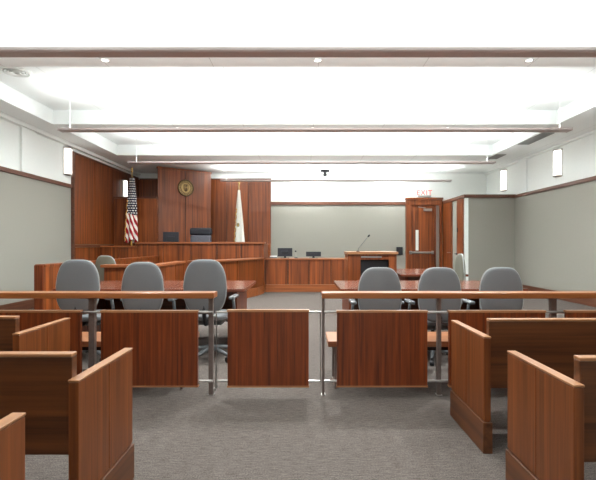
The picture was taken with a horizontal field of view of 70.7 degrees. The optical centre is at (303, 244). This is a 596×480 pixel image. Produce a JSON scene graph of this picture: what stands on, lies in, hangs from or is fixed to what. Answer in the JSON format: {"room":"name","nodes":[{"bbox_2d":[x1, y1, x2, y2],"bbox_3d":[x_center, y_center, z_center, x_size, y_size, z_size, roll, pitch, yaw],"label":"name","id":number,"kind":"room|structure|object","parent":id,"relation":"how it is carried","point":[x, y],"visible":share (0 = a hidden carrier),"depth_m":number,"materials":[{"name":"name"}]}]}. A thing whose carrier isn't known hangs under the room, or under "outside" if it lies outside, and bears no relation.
{"room":"courtroom","nodes":[
{"label":"courtroom","id":0,"kind":"room"},
{"bbox_2d":[0,118,137,304],"bbox_3d":[-5.450,-0.525,5.250,0.200,3.550,16.900,0,0,0],"label":"wall","id":1,"kind":"structure","parent":0,"point":[35,215],"depth_m":8.22,"materials":[{"name":"beige paint"}]},
{"bbox_2d":[0,299,33,309],"bbox_3d":[-5.340,1.155,3.350,0.020,0.190,12.700,0,0,0],"label":"baseboard","id":2,"kind":"structure","parent":1,"relation":"attached to","point":[26,304],"depth_m":7.90,"materials":[{"name":"brown wood"}]},
{"bbox_2d":[20,127,35,174],"bbox_3d":[-5.325,-1.808,8.100,0.050,0.845,0.400,0,0,0],"label":"wall panel","id":3,"kind":"object","parent":1,"relation":"attached to","point":[27,137],"depth_m":8.05,"materials":[{"name":"white paint"}]},
{"bbox_2d":[0,166,71,187],"bbox_3d":[-5.332,-1.345,3.350,0.035,0.080,12.700,0,0,0],"label":"trim","id":4,"kind":"structure","parent":1,"relation":"attached to","point":[4,169],"depth_m":8.25,"materials":[{"name":"brown wood"}]},
{"bbox_2d":[63,146,71,175],"bbox_3d":[-5.291,-1.880,9.460,0.119,0.620,0.280,0,0,0],"label":"wall sconce","id":5,"kind":"object","parent":1,"relation":"attached to","point":[67,151],"visible":1,"depth_m":9.38,"materials":[{"name":"white glass"}]},
{"bbox_2d":[0,112,140,175],"bbox_3d":[-5.300,-2.265,5.250,0.100,0.070,16.500,0,0,0],"label":"trim","id":6,"kind":"structure","parent":1,"relation":"attached to","point":[3,116],"depth_m":9.09,"materials":[{"name":"white paint"}]},
{"bbox_2d":[71,151,138,259],"bbox_3d":[-5.315,-0.450,11.540,0.070,3.400,3.800,0,0,0],"label":"trim","id":7,"kind":"structure","parent":1,"relation":"attached to","point":[73,245],"depth_m":9.64,"materials":[{"name":"brown wood"}]},
{"bbox_2d":[75,154,138,260],"bbox_3d":[-5.325,-0.430,11.600,0.050,3.360,3.800,0,0,0],"label":"panelling","id":8,"kind":"object","parent":1,"relation":"attached to","point":[97,185],"visible":0.5,"depth_m":10.62,"materials":[{"name":"brown wood"}]},
{"bbox_2d":[123,179,127,196],"bbox_3d":[-5.255,-1.610,12.400,0.087,0.620,0.280,0,0,0],"label":"wall sconce","id":9,"kind":"object","parent":8,"relation":"attached to","point":[125,182],"visible":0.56,"depth_m":12.34,"materials":[{"name":"white glass"}]},
{"bbox_2d":[114,199,157,245],"bbox_3d":[-4.680,-0.020,11.685,1.200,2.540,0.050,0,0,0],"label":"wall partition","id":10,"kind":"structure","parent":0,"point":[147,209],"depth_m":11.66,"materials":[{"name":"brown wood"}]},
{"bbox_2d":[114,197,157,198],"bbox_3d":[-4.680,-1.315,11.685,1.200,0.050,0.090,0,0,0],"label":"trim","id":11,"kind":"structure","parent":10,"relation":"on","point":[114,197],"depth_m":11.65,"materials":[{"name":"brown wood"}]},
{"bbox_2d":[0,0,595,172],"bbox_3d":[0.255,-2.500,5.250,11.610,0.400,16.900,0,0,0],"label":"ceiling","id":12,"kind":"structure","parent":0,"point":[121,92],"depth_m":6.56,"materials":[{"name":"white paint"}]},
{"bbox_2d":[0,67,31,77],"bbox_3d":[-4.250,-2.549,6.200,0.400,0.042,0.400,0,0,0],"label":"ceiling vent","id":13,"kind":"object","parent":12,"relation":"in","point":[13,71],"visible":0.95,"depth_m":6.17,"materials":[{"name":"white metal"}]},
{"bbox_2d":[101,58,109,62],"bbox_3d":[-2.470,-2.296,5.220,0.106,0.014,0.106,0,0,0],"label":"recessed light","id":14,"kind":"object","parent":12,"relation":"in","point":[102,59],"visible":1,"depth_m":5.21,"materials":[{"name":"plastic"}]},
{"bbox_2d":[0,47,595,56],"bbox_3d":[0.180,-2.225,4.150,8.432,0.690,0.164,0,0,0],"label":"linear pendant light","id":15,"kind":"object","parent":12,"relation":"hanging from","point":[4,51],"visible":1,"depth_m":4.09,"materials":[{"name":"metal"}]},
{"bbox_2d":[128,134,495,163],"bbox_3d":[0.180,-2.225,9.700,8.432,0.690,0.164,0,0,0],"label":"linear pendant light","id":16,"kind":"object","parent":12,"relation":"hanging from","point":[136,161],"visible":1,"depth_m":9.62,"materials":[{"name":"metal"}]},
{"bbox_2d":[57,89,572,132],"bbox_3d":[0.180,-2.225,6.950,8.432,0.690,0.164,0,0,0],"label":"linear pendant light","id":17,"kind":"object","parent":12,"relation":"hanging from","point":[559,129],"visible":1,"depth_m":6.89,"materials":[{"name":"metal"}]},
{"bbox_2d":[313,58,321,62],"bbox_3d":[0.170,-2.296,5.220,0.106,0.014,0.106,0,0,0],"label":"recessed light","id":18,"kind":"object","parent":12,"relation":"in","point":[317,60],"visible":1,"depth_m":5.21,"materials":[{"name":"plastic"}]},
{"bbox_2d":[321,166,328,176],"bbox_3d":[0.615,-2.150,12.300,0.250,0.300,0.120,0,0,0],"label":"ceiling camera","id":19,"kind":"object","parent":12,"relation":"hanging from","point":[324,171],"visible":1,"depth_m":12.25,"materials":[{"name":"black plastic"}]},
{"bbox_2d":[220,167,451,181],"bbox_3d":[0.940,-2.090,12.420,6.812,0.420,0.164,0,0,0],"label":"linear pendant light","id":20,"kind":"object","parent":12,"relation":"hanging from","point":[226,167],"visible":1,"depth_m":12.37,"materials":[{"name":"metal"}]},
{"bbox_2d":[487,154,505,158],"bbox_3d":[5.000,-2.294,10.925,0.260,0.012,0.550,0,0,0],"label":"ceiling vent","id":21,"kind":"object","parent":12,"relation":"in","point":[496,156],"visible":1,"depth_m":10.87,"materials":[{"name":"grey metal"}]},
{"bbox_2d":[518,133,553,144],"bbox_3d":[5.000,-2.294,9.090,0.260,0.012,0.980,0,0,0],"label":"ceiling vent","id":22,"kind":"object","parent":12,"relation":"in","point":[540,136],"visible":1,"depth_m":9.05,"materials":[{"name":"grey metal"}]},
{"bbox_2d":[25,292,595,479],"bbox_3d":[0.255,1.325,5.250,11.610,0.150,16.900,0,0,0],"label":"floor","id":23,"kind":"structure","parent":0,"point":[186,433],"depth_m":2.86,"materials":[{"name":"grey carpet"}]},
{"bbox_2d":[0,413,25,479],"bbox_3d":[-2.958,0.850,1.100,4.099,0.800,0.574,0,0,0],"label":"pew","id":24,"kind":"object","parent":23,"relation":"on","point":[12,426],"visible":1,"depth_m":1.32,"materials":[{"name":"brown wood"}]},
{"bbox_2d":[0,316,69,350],"bbox_3d":[-3.385,0.850,2.895,3.244,0.800,0.584,0,0,0],"label":"pew","id":25,"kind":"object","parent":23,"relation":"on","point":[54,335],"visible":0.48,"depth_m":2.77,"materials":[{"name":"brown wood"}]},
{"bbox_2d":[0,348,133,479],"bbox_3d":[-2.959,0.850,1.980,4.096,0.800,0.554,0,0,0],"label":"pew","id":26,"kind":"object","parent":23,"relation":"on","point":[86,416],"visible":1,"depth_m":1.74,"materials":[{"name":"brown wood"}]},
{"bbox_2d":[56,259,114,361],"bbox_3d":[-2.378,0.701,4.621,0.607,1.099,0.622,0,0,0],"label":"swivel chair","id":27,"kind":"object","parent":23,"relation":"on","point":[73,275],"visible":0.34,"depth_m":4.34,"materials":[{"name":"grey fabric"}]},
{"bbox_2d":[34,256,158,309],"bbox_3d":[-3.808,0.765,8.410,0.145,0.970,4.780,0,0,0],"label":"wall","id":28,"kind":"structure","parent":23,"relation":"on","point":[45,275],"depth_m":6.19,"materials":[{"name":"brown wood"}]},
{"bbox_2d":[95,255,115,280],"bbox_3d":[-3.375,0.716,7.507,0.607,1.069,0.622,0,0,22],"label":"swivel chair","id":29,"kind":"object","parent":23,"relation":"on","point":[103,259],"visible":0.23,"depth_m":7.24,"materials":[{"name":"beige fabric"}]},
{"bbox_2d":[0,291,216,395],"bbox_3d":[-3.030,0.820,3.491,4.590,0.860,0.148,0,0,0],"label":"railing","id":30,"kind":"object","parent":23,"relation":"on","point":[164,343],"visible":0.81,"depth_m":3.42,"materials":[{"name":"brown wood"}]},
{"bbox_2d":[213,309,320,390],"bbox_3d":[-0.302,0.866,3.453,0.889,0.676,0.072,0,0,0],"label":"gate","id":31,"kind":"object","parent":30,"relation":"attached to","point":[268,348],"visible":1,"depth_m":3.42,"materials":[{"name":"wood"}]},
{"bbox_2d":[82,332,198,388],"bbox_3d":[-2.597,1.036,3.800,3.206,0.423,0.400,0,0,0],"label":"bench","id":32,"kind":"object","parent":23,"relation":"on","point":[84,334],"visible":0.16,"depth_m":3.75,"materials":[{"name":"brown wood"}]},
{"bbox_2d":[100,261,185,280],"bbox_3d":[-2.880,0.787,7.740,0.920,0.925,1.720,0,0,0],"label":"box","id":33,"kind":"object","parent":23,"relation":"on","point":[173,270],"visible":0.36,"depth_m":7.36,"materials":[{"name":"brown wood"}]},
{"bbox_2d":[120,262,176,309],"bbox_3d":[-1.701,0.713,4.621,0.607,1.074,0.622,0,0,0],"label":"swivel chair","id":34,"kind":"object","parent":23,"relation":"on","point":[138,276],"visible":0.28,"depth_m":4.34,"materials":[{"name":"grey fabric"}]},
{"bbox_2d":[52,281,255,331],"bbox_3d":[-1.805,0.880,5.450,2.230,0.740,1.160,0,0,0],"label":"table","id":35,"kind":"object","parent":23,"relation":"on","point":[240,288],"visible":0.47,"depth_m":5.59,"materials":[{"name":"brown wood"}]},
{"bbox_2d":[100,242,270,297],"bbox_3d":[-3.125,0.588,10.465,4.300,1.325,3.730,0,0,0],"label":"bench","id":36,"kind":"object","parent":23,"relation":"on","point":[240,261],"visible":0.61,"depth_m":10.90,"materials":[{"name":"brown wood"}]},
{"bbox_2d":[163,232,178,241],"bbox_3d":[-3.563,-0.139,11.260,0.413,0.418,0.180,0,0,-7],"label":"computer monitor","id":37,"kind":"object","parent":36,"relation":"on","point":[167,236],"visible":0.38,"depth_m":11.22,"materials":[{"name":"black plastic"}]},
{"bbox_2d":[183,259,238,362],"bbox_3d":[-1.050,0.701,4.652,0.607,1.099,0.622,0,0,2],"label":"swivel chair","id":38,"kind":"object","parent":23,"relation":"on","point":[201,274],"visible":0.63,"depth_m":4.38,"materials":[{"name":"grey fabric"}]},
{"bbox_2d":[265,258,344,291],"bbox_3d":[0.142,0.805,11.525,2.337,0.890,0.750,0,0,0],"label":"desk","id":39,"kind":"object","parent":23,"relation":"on","point":[282,274],"visible":0.78,"depth_m":11.20,"materials":[{"name":"brown wood"}]},
{"bbox_2d":[278,248,291,257],"bbox_3d":[-0.520,0.221,11.510,0.400,0.278,0.180,0,0,0],"label":"computer monitor","id":40,"kind":"object","parent":39,"relation":"on","point":[284,252],"visible":0.91,"depth_m":11.48,"materials":[{"name":"black plastic"}]},
{"bbox_2d":[306,252,320,257],"bbox_3d":[0.260,0.272,11.510,0.410,0.177,0.180,0,0,0],"label":"computer monitor","id":41,"kind":"object","parent":39,"relation":"on","point":[313,254],"visible":0.88,"depth_m":11.48,"materials":[{"name":"black plastic"}]},
{"bbox_2d":[344,251,397,280],"bbox_3d":[1.171,0.682,7.440,0.870,1.135,0.600,0,0,0],"label":"lectern","id":42,"kind":"object","parent":23,"relation":"on","point":[356,263],"visible":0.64,"depth_m":7.18,"materials":[{"name":"brown wood"}]},
{"bbox_2d":[349,267,403,309],"bbox_3d":[0.774,0.741,4.621,0.607,1.019,0.622,0,0,0],"label":"swivel chair","id":43,"kind":"object","parent":23,"relation":"on","point":[374,278],"visible":0.39,"depth_m":4.34,"materials":[{"name":"grey fabric"}]},
{"bbox_2d":[326,332,447,388],"bbox_3d":[1.903,1.036,3.800,3.394,0.423,0.400,0,0,0],"label":"bench","id":44,"kind":"object","parent":23,"relation":"on","point":[331,337],"visible":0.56,"depth_m":3.71,"materials":[{"name":"brown wood"}]},
{"bbox_2d":[334,281,527,309],"bbox_3d":[1.512,0.880,5.450,2.175,0.740,1.160,0,0,0],"label":"table","id":45,"kind":"object","parent":23,"relation":"on","point":[341,285],"visible":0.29,"depth_m":5.56,"materials":[{"name":"brown wood"}]},
{"bbox_2d":[397,269,467,280],"bbox_3d":[2.270,0.880,8.150,1.180,0.740,1.700,0,0,0],"label":"table","id":46,"kind":"object","parent":23,"relation":"on","point":[403,274],"visible":0.17,"depth_m":7.52,"materials":[{"name":"brown wood"}]},
{"bbox_2d":[404,267,462,365],"bbox_3d":[1.399,0.741,4.621,0.607,1.019,0.622,0,0,0],"label":"swivel chair","id":47,"kind":"object","parent":23,"relation":"on","point":[434,278],"visible":0.62,"depth_m":4.35,"materials":[{"name":"grey fabric"}]},
{"bbox_2d":[321,291,595,395],"bbox_3d":[2.990,0.820,3.491,5.691,0.860,0.148,0,0,0],"label":"railing","id":48,"kind":"object","parent":23,"relation":"on","point":[376,348],"visible":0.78,"depth_m":3.42,"materials":[{"name":"brown wood"}]},
{"bbox_2d":[455,254,465,280],"bbox_3d":[2.328,0.696,6.904,0.622,1.109,0.607,0,0,4],"label":"swivel chair","id":49,"kind":"object","parent":23,"relation":"on","point":[460,269],"visible":0.3,"depth_m":6.82,"materials":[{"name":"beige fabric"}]},
{"bbox_2d":[461,267,522,309],"bbox_3d":[2.045,0.741,4.621,0.607,1.019,0.622,0,0,1],"label":"swivel chair","id":50,"kind":"object","parent":23,"relation":"on","point":[496,278],"visible":0.38,"depth_m":4.34,"materials":[{"name":"grey fabric"}]},
{"bbox_2d":[450,318,595,453],"bbox_3d":[3.240,0.850,2.800,4.334,0.800,0.574,0,0,0],"label":"pew","id":51,"kind":"object","parent":23,"relation":"on","point":[479,360],"visible":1,"depth_m":2.55,"materials":[{"name":"brown wood"}]},
{"bbox_2d":[506,351,595,479],"bbox_3d":[3.230,0.850,1.920,4.354,0.800,0.554,0,0,0],"label":"pew","id":52,"kind":"object","parent":23,"relation":"on","point":[552,414],"visible":1,"depth_m":1.82,"materials":[{"name":"brown wood"}]},
{"bbox_2d":[138,173,485,268],"bbox_3d":[0.255,-0.525,13.600,11.210,3.550,0.200,0,0,0],"label":"wall","id":53,"kind":"structure","parent":0,"point":[330,230],"depth_m":13.50,"materials":[{"name":"beige paint"}]},
{"bbox_2d":[271,202,404,204],"bbox_3d":[1.093,-1.340,13.482,4.307,0.100,0.035,0,0,0],"label":"trim","id":54,"kind":"structure","parent":53,"relation":"attached to","point":[272,203],"depth_m":13.46,"materials":[{"name":"brown wood"}]},
{"bbox_2d":[396,247,402,254],"bbox_3d":[3.063,0.189,13.467,0.200,0.260,0.066,0,0,0],"label":"panel","id":55,"kind":"object","parent":53,"relation":"attached to","point":[399,250],"visible":0.94,"depth_m":13.44,"materials":[{"name":"black plastic"}]},
{"bbox_2d":[405,197,442,268],"bbox_3d":[3.834,-0.130,13.410,1.190,2.760,0.180,0,0,0],"label":"door","id":56,"kind":"structure","parent":53,"relation":"in","point":[423,215],"depth_m":13.42,"materials":[{"name":"brown wood"}]},
{"bbox_2d":[417,189,431,196],"bbox_3d":[3.845,-1.651,13.390,0.473,0.240,0.080,0,0,0],"label":"exit sign","id":57,"kind":"object","parent":53,"relation":"attached to","point":[420,192],"visible":1,"depth_m":13.38,"materials":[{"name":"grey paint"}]},
{"bbox_2d":[452,198,514,280],"bbox_3d":[5.165,-0.050,12.579,1.389,2.600,1.839,0,0,0],"label":"wall","id":58,"kind":"structure","parent":0,"point":[491,221],"depth_m":11.66,"materials":[{"name":"beige paint"}]},
{"bbox_2d":[443,202,452,268],"bbox_3d":[4.420,-0.028,13.025,0.101,2.555,0.790,0,0,0],"label":"door","id":59,"kind":"structure","parent":58,"relation":"in","point":[447,207],"depth_m":12.89,"materials":[{"name":"brown wood"}]},
{"bbox_2d":[454,198,463,254],"bbox_3d":[4.407,-0.028,11.980,0.126,2.555,0.440,0,0,0],"label":"door","id":60,"kind":"structure","parent":58,"relation":"in","point":[460,203],"depth_m":11.90,"materials":[{"name":"brown wood"}]},
{"bbox_2d":[464,198,467,280],"bbox_3d":[4.505,-0.087,11.652,0.110,2.435,0.015,0,0,0],"label":"trim","id":61,"kind":"structure","parent":58,"relation":"attached to","point":[465,199],"depth_m":11.64,"materials":[{"name":"white paint"}]},
{"bbox_2d":[442,194,515,203],"bbox_3d":[5.140,-1.355,12.555,1.440,0.090,1.890,0,0,0],"label":"trim","id":62,"kind":"structure","parent":58,"relation":"on","point":[464,195],"depth_m":11.61,"materials":[{"name":"brown wood"}]},
{"bbox_2d":[486,134,595,290],"bbox_3d":[5.960,-0.525,5.250,0.200,3.550,16.900,0,0,0],"label":"wall","id":63,"kind":"structure","parent":0,"point":[555,229],"depth_m":9.75,"materials":[{"name":"beige paint"}]},
{"bbox_2d":[500,169,506,191],"bbox_3d":[5.798,-1.880,12.250,0.124,0.620,0.280,0,0,0],"label":"wall sconce","id":64,"kind":"object","parent":63,"relation":"attached to","point":[504,171],"visible":1,"depth_m":12.16,"materials":[{"name":"white glass"}]},
{"bbox_2d":[518,159,527,193],"bbox_3d":[5.835,-1.817,11.200,0.050,0.865,0.400,0,0,0],"label":"trim","id":65,"kind":"structure","parent":63,"relation":"attached to","point":[522,165],"depth_m":11.12,"materials":[{"name":"white paint"}]},
{"bbox_2d":[484,129,595,174],"bbox_3d":[5.830,-2.275,5.250,0.060,0.050,16.500,0,0,0],"label":"trim","id":66,"kind":"structure","parent":63,"relation":"attached to","point":[593,131],"depth_m":10.01,"materials":[{"name":"white paint"}]},
{"bbox_2d":[515,176,595,197],"bbox_3d":[5.843,-1.345,4.330,0.035,0.080,14.660,0,0,0],"label":"trim","id":67,"kind":"structure","parent":63,"relation":"attached to","point":[592,178],"depth_m":9.61,"materials":[{"name":"brown wood"}]},
{"bbox_2d":[553,148,562,177],"bbox_3d":[5.798,-1.880,9.650,0.124,0.620,0.280,0,0,0],"label":"wall sconce","id":68,"kind":"object","parent":63,"relation":"attached to","point":[557,153],"visible":1,"depth_m":9.57,"materials":[{"name":"white glass"}]},
{"bbox_2d":[523,285,595,306],"bbox_3d":[5.850,1.155,4.330,0.020,0.190,14.660,0,0,0],"label":"baseboard","id":69,"kind":"structure","parent":63,"relation":"attached to","point":[589,302],"depth_m":9.07,"materials":[{"name":"brown wood"}]},
{"bbox_2d":[593,132,595,175],"bbox_3d":[5.835,-1.817,8.250,0.050,0.865,0.400,0,0,0],"label":"trim","id":70,"kind":"structure","parent":63,"relation":"attached to","point":[594,134],"depth_m":8.40,"materials":[{"name":"white paint"}]},
{"bbox_3d":[-3.240,1.025,12.210,4.080,0.450,2.460,0,0,0],"label":"platform","id":71,"kind":"object","parent":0,"visible":0},
{"bbox_2d":[124,168,137,245],"bbox_3d":[-4.649,-0.654,11.341,0.313,2.908,0.295,0,0,32],"label":"striped flag","id":72,"kind":"object","parent":71,"relation":"on","point":[131,224],"visible":0.96,"depth_m":11.30,"materials":[{"name":"multicoloured fabric"}]},
{"bbox_2d":[156,166,211,241],"bbox_3d":[-3.543,-0.725,12.524,1.672,3.050,0.101,0,0,-38],"label":"backdrop panel","id":73,"kind":"object","parent":71,"relation":"on","point":[177,212],"visible":0.67,"depth_m":12.42,"materials":[{"name":"brown wood"}]},
{"bbox_2d":[178,179,193,195],"bbox_3d":[-3.510,-1.696,12.481,0.506,0.506,0.048,0,0,-38],"label":"seal","id":74,"kind":"object","parent":73,"relation":"attached to","point":[185,187],"visible":1,"depth_m":12.47,"materials":[{"name":"gold metal"}]},
{"bbox_2d":[190,228,211,241],"bbox_3d":[-2.826,0.160,11.748,0.680,1.259,0.596,0,0,0],"label":"chair","id":75,"kind":"object","parent":71,"relation":"on","point":[197,234],"visible":0.34,"depth_m":11.46,"materials":[{"name":"black leather"}]},
{"bbox_2d":[234,182,244,241],"bbox_3d":[-1.968,-0.568,12.701,0.293,2.735,0.277,0,0,27],"label":"flag","id":76,"kind":"object","parent":71,"relation":"on","point":[239,229],"visible":0.93,"depth_m":12.65,"materials":[{"name":"white fabric"}]},
{"bbox_3d":[-3.175,-0.420,13.490,4.229,3.340,0.017,0,0,0],"label":"wall","id":77,"kind":"structure","parent":0,"visible":0},
{"bbox_2d":[139,180,270,243],"bbox_3d":[-3.175,-0.420,13.465,4.229,3.340,0.030,0,0,0],"label":"panelling","id":78,"kind":"object","parent":77,"relation":"attached to","point":[255,196],"visible":0.3,"depth_m":13.45,"materials":[{"name":"brown wood"}]},
{"bbox_2d":[139,178,270,179],"bbox_3d":[-3.160,-2.110,13.465,4.219,0.040,0.070,0,0,0],"label":"trim","id":79,"kind":"structure","parent":77,"relation":"attached to","point":[139,178],"depth_m":13.43,"materials":[{"name":"brown wood"}]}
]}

